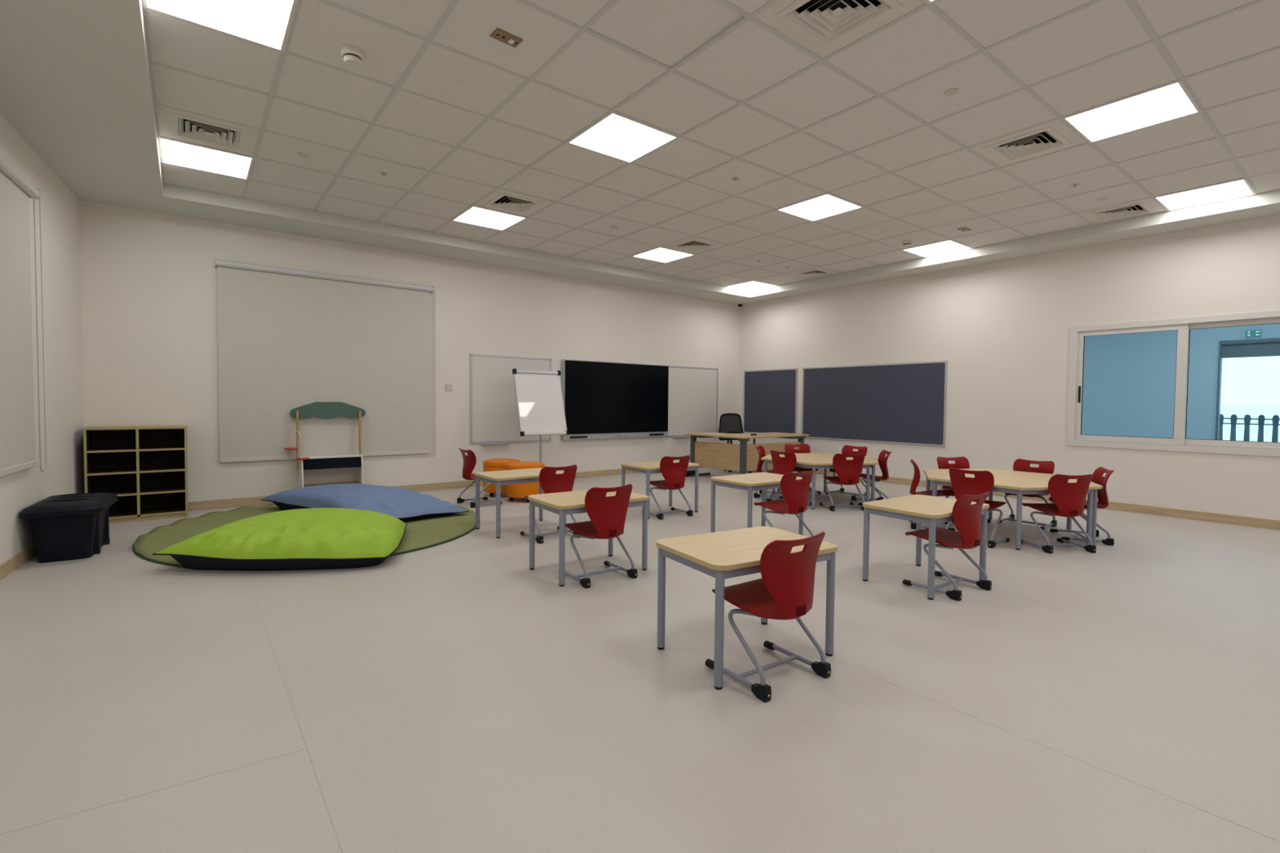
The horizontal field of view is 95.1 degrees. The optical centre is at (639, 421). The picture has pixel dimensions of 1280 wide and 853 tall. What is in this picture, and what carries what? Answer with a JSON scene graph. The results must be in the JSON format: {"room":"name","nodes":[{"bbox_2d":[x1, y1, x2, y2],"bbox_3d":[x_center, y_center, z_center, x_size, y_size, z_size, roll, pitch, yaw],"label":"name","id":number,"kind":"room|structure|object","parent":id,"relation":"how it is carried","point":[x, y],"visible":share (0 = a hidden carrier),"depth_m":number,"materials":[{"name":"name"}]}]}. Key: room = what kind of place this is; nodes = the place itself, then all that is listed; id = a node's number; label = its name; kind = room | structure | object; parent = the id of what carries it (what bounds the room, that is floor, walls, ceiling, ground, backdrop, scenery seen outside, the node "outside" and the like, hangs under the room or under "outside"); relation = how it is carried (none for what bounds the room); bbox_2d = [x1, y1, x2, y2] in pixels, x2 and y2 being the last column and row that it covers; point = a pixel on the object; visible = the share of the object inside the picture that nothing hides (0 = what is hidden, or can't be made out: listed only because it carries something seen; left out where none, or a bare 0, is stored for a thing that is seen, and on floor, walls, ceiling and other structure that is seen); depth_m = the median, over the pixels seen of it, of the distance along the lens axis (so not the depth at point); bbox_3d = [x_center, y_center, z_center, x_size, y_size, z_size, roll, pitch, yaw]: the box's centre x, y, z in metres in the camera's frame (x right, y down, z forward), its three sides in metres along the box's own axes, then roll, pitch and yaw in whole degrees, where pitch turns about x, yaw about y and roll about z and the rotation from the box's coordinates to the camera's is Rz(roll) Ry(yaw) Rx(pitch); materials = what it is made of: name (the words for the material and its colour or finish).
{"room":"classroom","nodes":[
{"label":"classroom","id":0,"kind":"room"},
{"bbox_2d":[0,113,84,564],"bbox_3d":[-2.412,-0.563,0.989,0.199,3.300,10.442,-1,2,-33],"label":"wall","id":1,"kind":"structure","parent":0,"point":[64,473],"depth_m":4.61,"materials":[{"name":"paint"}]},
{"bbox_2d":[0,542,36,580],"bbox_3d":[-2.338,1.041,1.101,0.014,0.088,10.412,-1,2,-33],"label":"baseboard","id":2,"kind":"structure","parent":1,"relation":"attached to","point":[20,558],"depth_m":3.89,"materials":[{"name":"brown wood"}]},
{"bbox_2d":[0,155,46,476],"bbox_3d":[-3.695,-0.605,3.231,0.080,2.031,2.534,-1,2,-33],"label":"roller blind","id":3,"kind":"object","parent":1,"relation":"attached to","point":[17,433],"visible":1,"depth_m":3.88,"materials":[{"name":"white fabric"}]},
{"bbox_2d":[79,200,740,502],"bbox_3d":[-1.753,-0.791,8.179,9.365,3.300,0.200,-1,2,-38],"label":"wall","id":4,"kind":"structure","parent":0,"point":[148,279],"depth_m":6.92,"materials":[{"name":"paint"}]},
{"bbox_2d":[214,257,435,462],"bbox_3d":[-3.459,-0.606,6.694,2.237,2.141,0.080,-1,2,-38],"label":"roller blind","id":5,"kind":"object","parent":4,"relation":"attached to","point":[289,339],"visible":0.99,"depth_m":6.58,"materials":[{"name":"white fabric"}]},
{"bbox_2d":[187,466,705,511],"bbox_3d":[-1.663,0.816,8.177,8.865,0.088,0.014,-1,2,-38],"label":"baseboard","id":6,"kind":"structure","parent":4,"relation":"attached to","point":[227,503],"depth_m":7.29,"materials":[{"name":"brown wood"}]},
{"bbox_2d":[444,383,452,391],"bbox_3d":[-2.450,-0.438,7.521,0.090,0.090,0.013,-1,2,-38],"label":"wall switch","id":7,"kind":"object","parent":4,"relation":"attached to","point":[448,387],"visible":1,"depth_m":7.52,"materials":[{"name":"beige plastic"}]},
{"bbox_2d":[470,353,551,444],"bbox_3d":[-1.732,-0.296,8.047,1.207,1.200,0.065,-1,2,-38],"label":"whiteboard","id":8,"kind":"object","parent":4,"relation":"attached to","point":[494,415],"visible":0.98,"depth_m":7.92,"materials":[{"name":"white plastic"}]},
{"bbox_2d":[480,442,510,444],"bbox_3d":[-1.943,0.299,7.909,0.398,0.016,0.065,-1,2,-38],"label":"tray","id":9,"kind":"object","parent":8,"relation":"on","point":[482,443],"depth_m":7.88,"materials":[{"name":"silver metal"}]},
{"bbox_2d":[561,359,668,439],"bbox_3d":[-0.322,-0.327,9.116,1.985,1.177,0.092,-1,2,-38],"label":"display screen","id":10,"kind":"object","parent":4,"relation":"attached to","point":[602,400],"visible":0.96,"depth_m":9.02,"materials":[{"name":"black glass"}]},
{"bbox_2d":[569,435,587,438],"bbox_3d":[-0.891,0.234,8.650,0.300,0.028,0.008,-1,2,-38],"label":"speaker grille","id":11,"kind":"object","parent":10,"relation":"attached to","point":[571,437],"depth_m":8.64,"materials":[{"name":"black plastic"}]},
{"bbox_2d":[648,433,663,435],"bbox_3d":[0.285,0.215,9.557,0.300,0.028,0.008,-1,2,-38],"label":"speaker grille","id":12,"kind":"object","parent":10,"relation":"attached to","point":[650,434],"depth_m":9.55,"materials":[{"name":"black plastic"}]},
{"bbox_2d":[666,365,718,437],"bbox_3d":[0.945,-0.335,10.111,1.197,1.212,0.065,-1,2,-38],"label":"whiteboard","id":13,"kind":"object","parent":4,"relation":"attached to","point":[692,391],"visible":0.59,"depth_m":10.11,"materials":[{"name":"white ceramic"}]},
{"bbox_2d":[0,466,1279,852],"bbox_3d":[1.122,1.089,3.781,10.227,0.120,10.790,-1,2,-38],"label":"floor","id":14,"kind":"structure","parent":0,"point":[452,696],"depth_m":2.25,"materials":[{"name":"tile"}]},
{"bbox_2d":[18,492,118,563],"bbox_3d":[-4.162,0.755,4.301,0.423,0.417,0.719,-1,2,-33],"label":"tub","id":15,"kind":"object","parent":14,"relation":"on","point":[68,526],"visible":1,"depth_m":4.08,"materials":[{"name":"black plastic"}]},
{"bbox_2d":[83,425,187,524],"bbox_3d":[-4.731,0.484,5.537,0.724,0.868,0.387,-1,2,-38],"label":"shelf unit","id":16,"kind":"object","parent":14,"relation":"on","point":[146,467],"visible":0.91,"depth_m":5.59,"materials":[{"name":"brown wood"}]},
{"bbox_2d":[133,503,475,567],"bbox_3d":[-2.825,0.925,5.285,2.693,0.038,2.910,-1,2,-38],"label":"round rug","id":17,"kind":"object","parent":14,"relation":"on","point":[421,534],"visible":0.34,"depth_m":5.01,"materials":[{"name":"green carpet"}]},
{"bbox_2d":[152,507,407,570],"bbox_3d":[-2.452,0.837,4.404,1.472,0.276,1.254,1,2,-1],"label":"beanbag","id":18,"kind":"object","parent":17,"relation":"on","point":[315,538],"visible":1,"depth_m":3.92,"materials":[{"name":"fabric"}]},
{"bbox_2d":[260,484,469,521],"bbox_3d":[-2.770,0.783,5.865,1.936,0.258,1.047,2,2,34],"label":"beanbag","id":19,"kind":"object","parent":17,"relation":"on","point":[404,504],"visible":0.69,"depth_m":5.60,"materials":[{"name":"blue fabric"}]},
{"bbox_2d":[289,401,365,488],"bbox_3d":[-3.433,0.335,6.524,0.769,1.100,0.340,-1,2,-37],"label":"stand","id":20,"kind":"object","parent":14,"relation":"on","point":[341,468],"visible":0.88,"depth_m":6.59,"materials":[{"name":"white laminate"}]},
{"bbox_2d":[284,430,309,460],"bbox_3d":[-3.715,0.257,6.347,0.308,0.320,0.136,1,2,23],"label":"scale","id":21,"kind":"object","parent":20,"relation":"on","point":[286,448],"visible":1,"depth_m":6.32,"materials":[{"name":"red plastic"}]},
{"bbox_2d":[301,454,360,458],"bbox_3d":[-3.454,0.399,6.554,0.574,0.014,0.230,-1,2,-37],"label":"countertop","id":22,"kind":"structure","parent":20,"relation":"on","point":[340,455],"depth_m":6.52,"materials":[{"name":"white laminate"}]},
{"bbox_2d":[303,480,361,487],"bbox_3d":[-3.436,0.713,6.536,0.574,0.015,0.300,-1,2,-37],"label":"shelf","id":23,"kind":"object","parent":20,"relation":"attached to","point":[313,482],"depth_m":6.61,"materials":[{"name":"white wood"}]},
{"bbox_2d":[457,448,502,507],"bbox_3d":[-1.758,0.606,6.482,0.396,0.618,0.389,-1,2,-40],"label":"chair","id":24,"kind":"object","parent":14,"relation":"on","point":[469,460],"visible":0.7,"depth_m":6.33,"materials":[{"name":"red"}]},
{"bbox_2d":[483,458,519,497],"bbox_3d":[-1.665,0.680,7.092,0.442,0.432,0.442,1,2,18],"label":"round stool","id":25,"kind":"object","parent":14,"relation":"on","point":[492,464],"visible":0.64,"depth_m":6.89,"materials":[{"name":"orange fabric"}]},
{"bbox_2d":[483,458,519,467],"bbox_3d":[-1.664,0.499,7.086,0.442,0.070,0.442,1,2,18],"label":"cushion","id":26,"kind":"object","parent":25,"relation":"on","point":[492,463],"depth_m":6.91,"materials":[{"name":"orange fabric"}]},
{"bbox_2d":[474,467,566,538],"bbox_3d":[-1.056,0.710,5.235,0.704,0.503,0.500,-1,2,-38],"label":"school desk","id":27,"kind":"object","parent":14,"relation":"on","point":[498,478],"visible":0.64,"depth_m":5.07,"materials":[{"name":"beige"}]},
{"bbox_2d":[506,461,545,502],"bbox_3d":[-1.313,0.694,6.758,0.442,0.432,0.442,-1,2,-38],"label":"round stool","id":28,"kind":"object","parent":14,"relation":"on","point":[521,490],"visible":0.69,"depth_m":6.57,"materials":[{"name":"orange fabric"}]},
{"bbox_2d":[506,461,545,470],"bbox_3d":[-1.311,0.513,6.752,0.442,0.070,0.442,-1,2,-38],"label":"cushion","id":29,"kind":"object","parent":28,"relation":"on","point":[523,464],"depth_m":6.61,"materials":[{"name":"orange fabric"}]},
{"bbox_2d":[511,368,568,462],"bbox_3d":[-1.322,0.092,7.791,0.690,1.567,0.581,-1,2,-35],"label":"easel","id":30,"kind":"object","parent":14,"relation":"on","point":[539,393],"visible":0.8,"depth_m":7.75,"materials":[{"name":"white plastic"}]},
{"bbox_2d":[524,431,566,435],"bbox_3d":[-1.234,0.159,7.668,0.600,0.056,0.068,-1,2,-35],"label":"tray","id":31,"kind":"object","parent":30,"relation":"on","point":[526,433],"depth_m":7.64,"materials":[{"name":"white"}]},
{"bbox_2d":[520,464,579,543],"bbox_3d":[-0.755,0.665,4.944,0.389,0.618,0.396,-1,2,-38],"label":"chair","id":32,"kind":"object","parent":14,"relation":"on","point":[550,482],"visible":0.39,"depth_m":4.79,"materials":[{"name":"red plastic"}]},
{"bbox_2d":[528,489,648,586],"bbox_3d":[-0.344,0.758,3.975,0.704,0.503,0.500,-1,2,-35],"label":"school desk","id":33,"kind":"object","parent":14,"relation":"on","point":[562,504],"visible":0.84,"depth_m":3.91,"materials":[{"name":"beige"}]},
{"bbox_2d":[558,484,637,588],"bbox_3d":[-0.278,0.706,3.829,0.389,0.618,0.396,-1,2,-36],"label":"chair","id":34,"kind":"object","parent":14,"relation":"on","point":[606,514],"visible":0.99,"depth_m":3.69,"materials":[{"name":"red plastic"}]},
{"bbox_2d":[621,460,699,519],"bbox_3d":[0.217,0.694,6.096,0.704,0.503,0.500,-1,2,-36],"label":"school desk","id":35,"kind":"object","parent":14,"relation":"on","point":[648,468],"visible":0.64,"depth_m":6.04,"materials":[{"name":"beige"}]},
{"bbox_2d":[641,455,693,519],"bbox_3d":[0.281,0.642,5.943,0.389,0.618,0.396,-1,2,-31],"label":"chair","id":36,"kind":"object","parent":14,"relation":"on","point":[674,474],"visible":0.99,"depth_m":5.80,"materials":[{"name":"red plastic"}]},
{"bbox_2d":[718,413,755,472],"bbox_3d":[1.709,0.352,9.842,0.650,0.970,0.588,-1,2,-32],"label":"office chair","id":37,"kind":"object","parent":14,"relation":"on","point":[729,423],"visible":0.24,"depth_m":10.04,"materials":[{"name":"fabric"}]},
{"bbox_2d":[656,526,837,689],"bbox_3d":[0.486,0.808,2.681,0.704,0.503,0.500,-1,2,-30],"label":"school desk","id":38,"kind":"object","parent":14,"relation":"on","point":[721,556],"visible":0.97,"depth_m":2.62,"materials":[{"name":"brown wood"}]},
{"bbox_2d":[685,431,808,476],"bbox_3d":[1.670,0.527,9.084,1.648,0.668,1.190,-1,2,-38],"label":"desk","id":39,"kind":"object","parent":14,"relation":"on","point":[743,458],"visible":0.8,"depth_m":8.62,"materials":[{"name":"brown wood"}]},
{"bbox_2d":[710,472,803,535],"bbox_3d":[1.018,0.736,5.042,0.704,0.503,0.500,-1,2,-36],"label":"school desk","id":40,"kind":"object","parent":14,"relation":"on","point":[749,482],"visible":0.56,"depth_m":4.94,"materials":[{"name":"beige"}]},
{"bbox_2d":[705,531,831,702],"bbox_3d":[0.537,0.757,2.484,0.389,0.618,0.396,-1,2,-34],"label":"chair","id":41,"kind":"object","parent":14,"relation":"on","point":[785,589],"visible":0.98,"depth_m":2.35,"materials":[{"name":"red plastic"}]},
{"bbox_2d":[753,444,783,498],"bbox_3d":[1.636,0.615,7.161,0.396,0.618,0.389,1,2,22],"label":"chair","id":42,"kind":"object","parent":14,"relation":"on","point":[762,453],"visible":0.62,"depth_m":7.25,"materials":[{"name":"red"}]},
{"bbox_2d":[753,470,813,536],"bbox_3d":[1.156,0.690,4.713,0.389,0.618,0.396,-1,2,-34],"label":"chair","id":43,"kind":"object","parent":14,"relation":"on","point":[795,492],"visible":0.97,"depth_m":4.57,"materials":[{"name":"red plastic"}]},
{"bbox_2d":[765,449,811,505],"bbox_3d":[1.718,0.633,6.617,0.396,0.618,0.389,-1,2,-38],"label":"chair","id":44,"kind":"object","parent":14,"relation":"on","point":[781,465],"visible":0.46,"depth_m":6.50,"materials":[{"name":"red"}]},
{"bbox_2d":[784,444,821,494],"bbox_3d":[2.078,0.608,7.485,0.389,0.618,0.396,0,2,-8],"label":"chair","id":45,"kind":"object","parent":14,"relation":"on","point":[803,448],"visible":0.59,"depth_m":7.63,"materials":[{"name":"red"}]},
{"bbox_2d":[760,453,875,509],"bbox_3d":[1.896,0.688,6.757,0.634,0.503,1.415,-1,2,-38],"label":"table","id":46,"kind":"object","parent":14,"relation":"on","point":[813,463],"visible":0.63,"depth_m":6.39,"materials":[{"name":"brown wood"}]},
{"bbox_2d":[777,453,878,501],"bbox_3d":[2.402,0.680,7.147,0.634,0.503,1.415,-1,2,-38],"label":"table","id":47,"kind":"object","parent":14,"relation":"on","point":[828,455],"visible":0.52,"depth_m":7.01,"materials":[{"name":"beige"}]},
{"bbox_2d":[819,453,865,511],"bbox_3d":[2.231,0.645,6.416,0.389,0.618,0.396,0,2,-5],"label":"chair","id":48,"kind":"object","parent":14,"relation":"on","point":[848,471],"visible":0.99,"depth_m":6.25,"materials":[{"name":"red plastic"}]},
{"bbox_2d":[826,444,867,497],"bbox_3d":[2.597,0.619,7.295,0.396,0.618,0.389,-1,2,-38],"label":"chair","id":49,"kind":"object","parent":14,"relation":"on","point":[846,450],"visible":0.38,"depth_m":7.36,"materials":[{"name":"red"}]},
{"bbox_2d":[851,449,891,506],"bbox_3d":[2.647,0.639,6.700,0.396,0.618,0.389,1,2,8],"label":"chair","id":50,"kind":"object","parent":14,"relation":"on","point":[882,460],"visible":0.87,"depth_m":6.73,"materials":[{"name":"red"}]},
{"bbox_2d":[862,494,989,599],"bbox_3d":[1.851,0.784,3.791,0.704,0.503,0.500,-1,2,-35],"label":"school desk","id":51,"kind":"object","parent":14,"relation":"on","point":[932,511],"visible":0.91,"depth_m":3.73,"materials":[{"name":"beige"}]},
{"bbox_2d":[909,458,955,531],"bbox_3d":[2.747,0.680,5.467,0.396,0.618,0.389,1,2,22],"label":"chair","id":52,"kind":"object","parent":14,"relation":"on","point":[916,479],"visible":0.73,"depth_m":5.43,"materials":[{"name":"red"}]},
{"bbox_2d":[902,491,991,600],"bbox_3d":[1.917,0.732,3.659,0.389,0.618,0.396,-1,2,-34],"label":"chair","id":53,"kind":"object","parent":14,"relation":"on","point":[966,517],"visible":0.96,"depth_m":3.52,"materials":[{"name":"red plastic"}]},
{"bbox_2d":[937,456,991,523],"bbox_3d":[3.198,0.674,5.792,0.389,0.618,0.396,0,2,-8],"label":"chair","id":54,"kind":"object","parent":14,"relation":"on","point":[962,462],"visible":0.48,"depth_m":5.94,"materials":[{"name":"red"}]},
{"bbox_2d":[945,467,1009,548],"bbox_3d":[2.854,0.699,4.931,0.396,0.618,0.389,-1,2,-38],"label":"chair","id":55,"kind":"object","parent":14,"relation":"on","point":[983,482],"visible":0.62,"depth_m":4.81,"materials":[{"name":"red plastic"}]},
{"bbox_2d":[924,469,1100,550],"bbox_3d":[3.017,0.753,5.059,0.634,0.503,1.415,-1,2,-38],"label":"table","id":56,"kind":"object","parent":14,"relation":"on","point":[1020,486],"visible":0.71,"depth_m":4.70,"materials":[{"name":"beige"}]},
{"bbox_2d":[929,468,1102,545],"bbox_3d":[3.522,0.745,5.449,0.634,0.503,1.415,-1,2,-38],"label":"table","id":57,"kind":"object","parent":14,"relation":"on","point":[999,473],"visible":0.37,"depth_m":5.34,"materials":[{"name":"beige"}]},
{"bbox_2d":[996,458,1057,529],"bbox_3d":[3.702,0.685,5.585,0.396,0.618,0.389,-1,2,-38],"label":"chair","id":58,"kind":"object","parent":14,"relation":"on","point":[1020,464],"visible":0.45,"depth_m":5.64,"materials":[{"name":"red plastic"}]},
{"bbox_2d":[1021,474,1096,553],"bbox_3d":[3.351,0.710,4.718,0.389,0.618,0.396,0,2,-5],"label":"chair","id":59,"kind":"object","parent":14,"relation":"on","point":[1068,498],"visible":1,"depth_m":4.55,"materials":[{"name":"red plastic"}]},
{"bbox_2d":[1048,466,1114,546],"bbox_3d":[3.793,0.704,5.037,0.396,0.618,0.389,1,2,22],"label":"chair","id":60,"kind":"object","parent":14,"relation":"on","point":[1098,478],"visible":0.68,"depth_m":4.99,"materials":[{"name":"red plastic"}]},
{"bbox_2d":[0,0,1279,304],"bbox_3d":[1.152,-2.146,3.676,10.227,0.445,10.790,-1,2,-38],"label":"ceiling","id":61,"kind":"structure","parent":0,"point":[871,123],"depth_m":3.99,"materials":[{"name":"white tile"}]},
{"bbox_2d":[157,136,254,179],"bbox_3d":[-3.491,-2.126,4.726,0.597,0.034,0.597,-1,2,-38],"label":"recessed light","id":62,"kind":"object","parent":61,"relation":"in","point":[172,152],"visible":0.94,"depth_m":4.71,"materials":[{"name":"white plastic"}]},
{"bbox_2d":[156,105,259,155],"bbox_3d":[-3.124,-2.131,4.250,0.596,0.086,0.596,-1,2,-38],"label":"ceiling vent","id":63,"kind":"object","parent":61,"relation":"in","point":[173,123],"visible":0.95,"depth_m":4.24,"materials":[{"name":"white plastic"}]},
{"bbox_2d":[142,0,297,52],"bbox_3d":[-2.026,-2.050,2.826,0.597,0.034,0.597,-1,2,-38],"label":"recessed light","id":64,"kind":"object","parent":61,"relation":"in","point":[265,23],"visible":1,"depth_m":2.94,"materials":[{"name":"white plastic"}]},
{"bbox_2d":[297,152,309,157],"bbox_3d":[-2.650,-2.103,4.618,0.080,0.013,0.080,-1,2,-38],"label":"disc","id":65,"kind":"object","parent":61,"relation":"attached to","point":[300,154],"visible":1,"depth_m":4.61,"materials":[{"name":"beige plastic"}]},
{"bbox_2d":[340,44,364,67],"bbox_3d":[-1.588,-2.015,3.242,0.124,0.070,0.124,-1,2,-38],"label":"smoke detector","id":66,"kind":"object","parent":61,"relation":"attached to","point":[353,56],"visible":1,"depth_m":3.21,"materials":[{"name":"white plastic"}]},
{"bbox_2d":[451,205,527,231],"bbox_3d":[-1.590,-2.156,6.191,0.597,0.034,0.597,-1,2,-38],"label":"recessed light","id":67,"kind":"object","parent":61,"relation":"in","point":[475,215],"visible":0.86,"depth_m":6.18,"materials":[{"name":"white plastic"}]},
{"bbox_2d":[489,27,523,47],"bbox_3d":[-0.704,-2.030,3.102,0.150,0.014,0.086,-1,2,-41],"label":"socket plate","id":68,"kind":"object","parent":61,"relation":"attached to","point":[501,35],"visible":1,"depth_m":3.10,"materials":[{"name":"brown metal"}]},
{"bbox_2d":[507,38,515,44],"bbox_3d":[-0.682,-2.027,3.120,0.027,0.006,0.036,-1,2,-41],"label":"rocker switch","id":69,"kind":"object","parent":68,"relation":"attached to","point":[510,41],"depth_m":3.11,"materials":[{"name":"white plastic"}]},
{"bbox_2d":[475,189,552,216],"bbox_3d":[-1.224,-2.161,5.715,0.596,0.086,0.596,-1,2,-38],"label":"ceiling vent","id":70,"kind":"object","parent":61,"relation":"in","point":[501,200],"visible":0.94,"depth_m":5.73,"materials":[{"name":"white plastic"}]},
{"bbox_2d":[565,111,679,163],"bbox_3d":[-0.125,-2.080,4.292,0.597,0.034,0.597,-1,2,-38],"label":"recessed light","id":71,"kind":"object","parent":61,"relation":"in","point":[615,135],"visible":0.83,"depth_m":4.27,"materials":[{"name":"white plastic"}]},
{"bbox_2d":[631,246,694,262],"bbox_3d":[0.310,-2.186,7.656,0.597,0.034,0.597,-1,2,-38],"label":"recessed light","id":72,"kind":"object","parent":61,"relation":"in","point":[662,255],"visible":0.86,"depth_m":7.66,"materials":[{"name":"white plastic"}]},
{"bbox_2d":[662,236,725,253],"bbox_3d":[0.677,-2.191,7.180,0.596,0.086,0.596,-1,2,-38],"label":"ceiling vent","id":73,"kind":"object","parent":61,"relation":"in","point":[694,245],"visible":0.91,"depth_m":7.17,"materials":[{"name":"white plastic"}]},
{"bbox_2d":[726,280,777,290],"bbox_3d":[1.845,-2.236,9.596,0.597,0.034,0.597,-1,2,-38],"label":"recessed light","id":74,"kind":"object","parent":61,"relation":"in","point":[752,285],"visible":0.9,"depth_m":9.62,"materials":[{"name":"white plastic"}]},
{"bbox_2d":[786,266,839,279],"bbox_3d":[2.578,-2.222,8.645,0.596,0.086,0.596,-1,2,-38],"label":"ceiling vent","id":75,"kind":"object","parent":61,"relation":"in","point":[818,272],"visible":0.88,"depth_m":8.64,"materials":[{"name":"white plastic"}]},
{"bbox_2d":[776,193,864,222],"bbox_3d":[1.776,-2.111,5.756,0.597,0.034,0.597,-1,2,-38],"label":"recessed light","id":76,"kind":"object","parent":61,"relation":"in","point":[826,205],"visible":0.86,"depth_m":5.75,"materials":[{"name":"white plastic"}]},
{"bbox_2d":[755,0,923,57],"bbox_3d":[0.974,-2.048,2.866,0.596,0.086,0.596,-1,2,-38],"label":"ceiling vent","id":77,"kind":"object","parent":61,"relation":"in","point":[823,27],"visible":1,"depth_m":2.94,"materials":[{"name":"white plastic"}]},
{"bbox_2d":[880,229,889,233],"bbox_3d":[2.726,-2.103,6.490,0.100,0.036,0.100,-1,2,-38],"label":"sensor","id":78,"kind":"object","parent":61,"relation":"attached to","point":[883,231],"visible":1,"depth_m":6.47,"materials":[{"name":"white plastic"}]},
{"bbox_2d":[901,240,913,247],"bbox_3d":[3.164,-2.091,6.904,0.124,0.070,0.124,-1,2,-38],"label":"smoke detector","id":79,"kind":"object","parent":61,"relation":"attached to","point":[906,243],"visible":1,"depth_m":6.87,"materials":[{"name":"white plastic"}]},
{"bbox_2d":[924,0,937,4],"bbox_3d":[1.340,-2.005,2.392,0.597,0.034,0.597,-1,2,-38],"label":"recessed light","id":80,"kind":"object","parent":61,"relation":"in","point":[929,2],"visible":1,"depth_m":2.79,"materials":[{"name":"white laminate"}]},
{"bbox_2d":[901,239,973,257],"bbox_3d":[3.676,-2.141,7.222,0.597,0.034,0.597,-1,2,-38],"label":"recessed light","id":81,"kind":"object","parent":61,"relation":"in","point":[950,246],"visible":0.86,"depth_m":7.22,"materials":[{"name":"white plastic"}]},
{"bbox_2d":[944,88,959,96],"bbox_3d":[1.924,-2.027,3.600,0.080,0.013,0.080,-1,2,-38],"label":"disc","id":82,"kind":"object","parent":61,"relation":"attached to","point":[952,91],"visible":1,"depth_m":3.59,"materials":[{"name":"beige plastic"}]},
{"bbox_2d":[957,226,970,231],"bbox_3d":[3.565,-2.099,6.417,0.150,0.014,0.086,-1,2,-41],"label":"socket plate","id":83,"kind":"object","parent":61,"relation":"attached to","point":[962,229],"visible":1,"depth_m":6.41,"materials":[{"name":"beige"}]},
{"bbox_2d":[969,119,1085,166],"bbox_3d":[2.875,-2.078,4.331,0.596,0.086,0.596,-1,2,-38],"label":"ceiling vent","id":84,"kind":"object","parent":61,"relation":"in","point":[1055,135],"visible":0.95,"depth_m":4.33,"materials":[{"name":"white plastic"}]},
{"bbox_2d":[1097,196,1107,200],"bbox_3d":[4.300,-2.066,5.431,0.080,0.013,0.080,-1,2,-38],"label":"disc","id":85,"kind":"object","parent":61,"relation":"attached to","point":[1104,197],"visible":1,"depth_m":5.42,"materials":[{"name":"beige plastic"}]},
{"bbox_2d":[1077,198,1164,224],"bbox_3d":[4.776,-2.109,5.796,0.596,0.086,0.596,-1,2,-38],"label":"ceiling vent","id":86,"kind":"object","parent":61,"relation":"in","point":[1145,206],"visible":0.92,"depth_m":5.80,"materials":[{"name":"white plastic"}]},
{"bbox_2d":[1061,80,1201,143],"bbox_3d":[3.241,-2.035,3.857,0.597,0.034,0.597,-1,2,-38],"label":"recessed light","id":87,"kind":"object","parent":61,"relation":"in","point":[1168,102],"visible":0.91,"depth_m":3.84,"materials":[{"name":"white plastic"}]},
{"bbox_2d":[1153,177,1256,211],"bbox_3d":[5.142,-2.066,5.322,0.597,0.034,0.597,-1,2,-38],"label":"recessed light","id":88,"kind":"object","parent":61,"relation":"in","point":[1241,188],"visible":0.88,"depth_m":5.31,"materials":[{"name":"white plastic"}]},
{"bbox_2d":[738,213,1279,520],"bbox_3d":[5.109,-0.683,6.786,0.200,3.300,10.390,-1,2,-38],"label":"wall","id":89,"kind":"structure","parent":0,"point":[1002,329],"depth_m":7.06,"materials":[{"name":"paint"}]},
{"bbox_2d":[742,368,797,433],"bbox_3d":[2.282,-0.338,10.280,0.020,1.148,1.192,-1,2,-38],"label":"board","id":90,"kind":"object","parent":89,"relation":"attached to","point":[770,396],"visible":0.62,"depth_m":10.25,"materials":[{"name":"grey fabric"}]},
{"bbox_2d":[801,360,947,447],"bbox_3d":[3.424,-0.270,8.800,0.020,1.165,2.332,-1,2,-38],"label":"board","id":91,"kind":"object","parent":89,"relation":"attached to","point":[904,403],"visible":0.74,"depth_m":8.65,"materials":[{"name":"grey fabric"}]},
{"bbox_2d":[794,468,1279,529],"bbox_3d":[5.013,0.924,6.768,0.014,0.088,10.376,-1,2,-38],"label":"baseboard","id":92,"kind":"structure","parent":89,"relation":"attached to","point":[1181,513],"depth_m":6.10,"materials":[{"name":"brown wood"}]},
{"bbox_2d":[1066,309,1279,457],"bbox_3d":[5.628,-0.376,6.040,0.136,1.375,1.981,-1,2,-38],"label":"window","id":93,"kind":"structure","parent":89,"relation":"in","point":[1179,442],"depth_m":6.06,"materials":[{"name":"white"}]},
{"bbox_2d":[1081,323,1279,439],"bbox_3d":[8.286,-0.559,8.490,0.150,3.000,14.000,-1,2,-38],"label":"wall","id":94,"kind":"structure","parent":0,"point":[1129,379],"depth_m":8.97,"materials":[{"name":"blue paint"}]},
{"bbox_2d":[1214,337,1279,439],"bbox_3d":[8.900,-0.071,7.663,0.140,2.090,1.910,-1,2,-38],"label":"door frame","id":95,"kind":"structure","parent":94,"relation":"in","point":[1268,347],"depth_m":8.20,"materials":[{"name":"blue metal"}]},
{"bbox_2d":[1244,329,1261,337],"bbox_3d":[8.468,-1.212,8.068,0.026,0.090,0.150,-1,2,-38],"label":"exit sign","id":96,"kind":"object","parent":94,"relation":"attached to","point":[1252,333],"visible":1,"depth_m":8.06,"materials":[{"name":"plastic"}]},
{"bbox_3d":[21.067,0.882,16.511,29.850,0.130,55.000,-1,2,-38],"label":"floor","id":97,"kind":"structure","parent":0,"visible":0},
{"bbox_2d":[1218,413,1279,442],"bbox_3d":[9.885,0.443,8.595,0.075,1.060,2.850,-1,2,-38],"label":"railing","id":98,"kind":"object","parent":97,"relation":"on","point":[1233,418],"visible":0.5,"depth_m":9.09,"materials":[{"name":"metal"}]},
{"bbox_2d":[1220,404,1279,442],"bbox_3d":[20.340,0.194,15.924,0.300,1.270,55.000,-1,2,-38],"label":"wall","id":99,"kind":"structure","parent":97,"relation":"on","point":[1268,411],"depth_m":17.84,"materials":[{"name":"white paint"}]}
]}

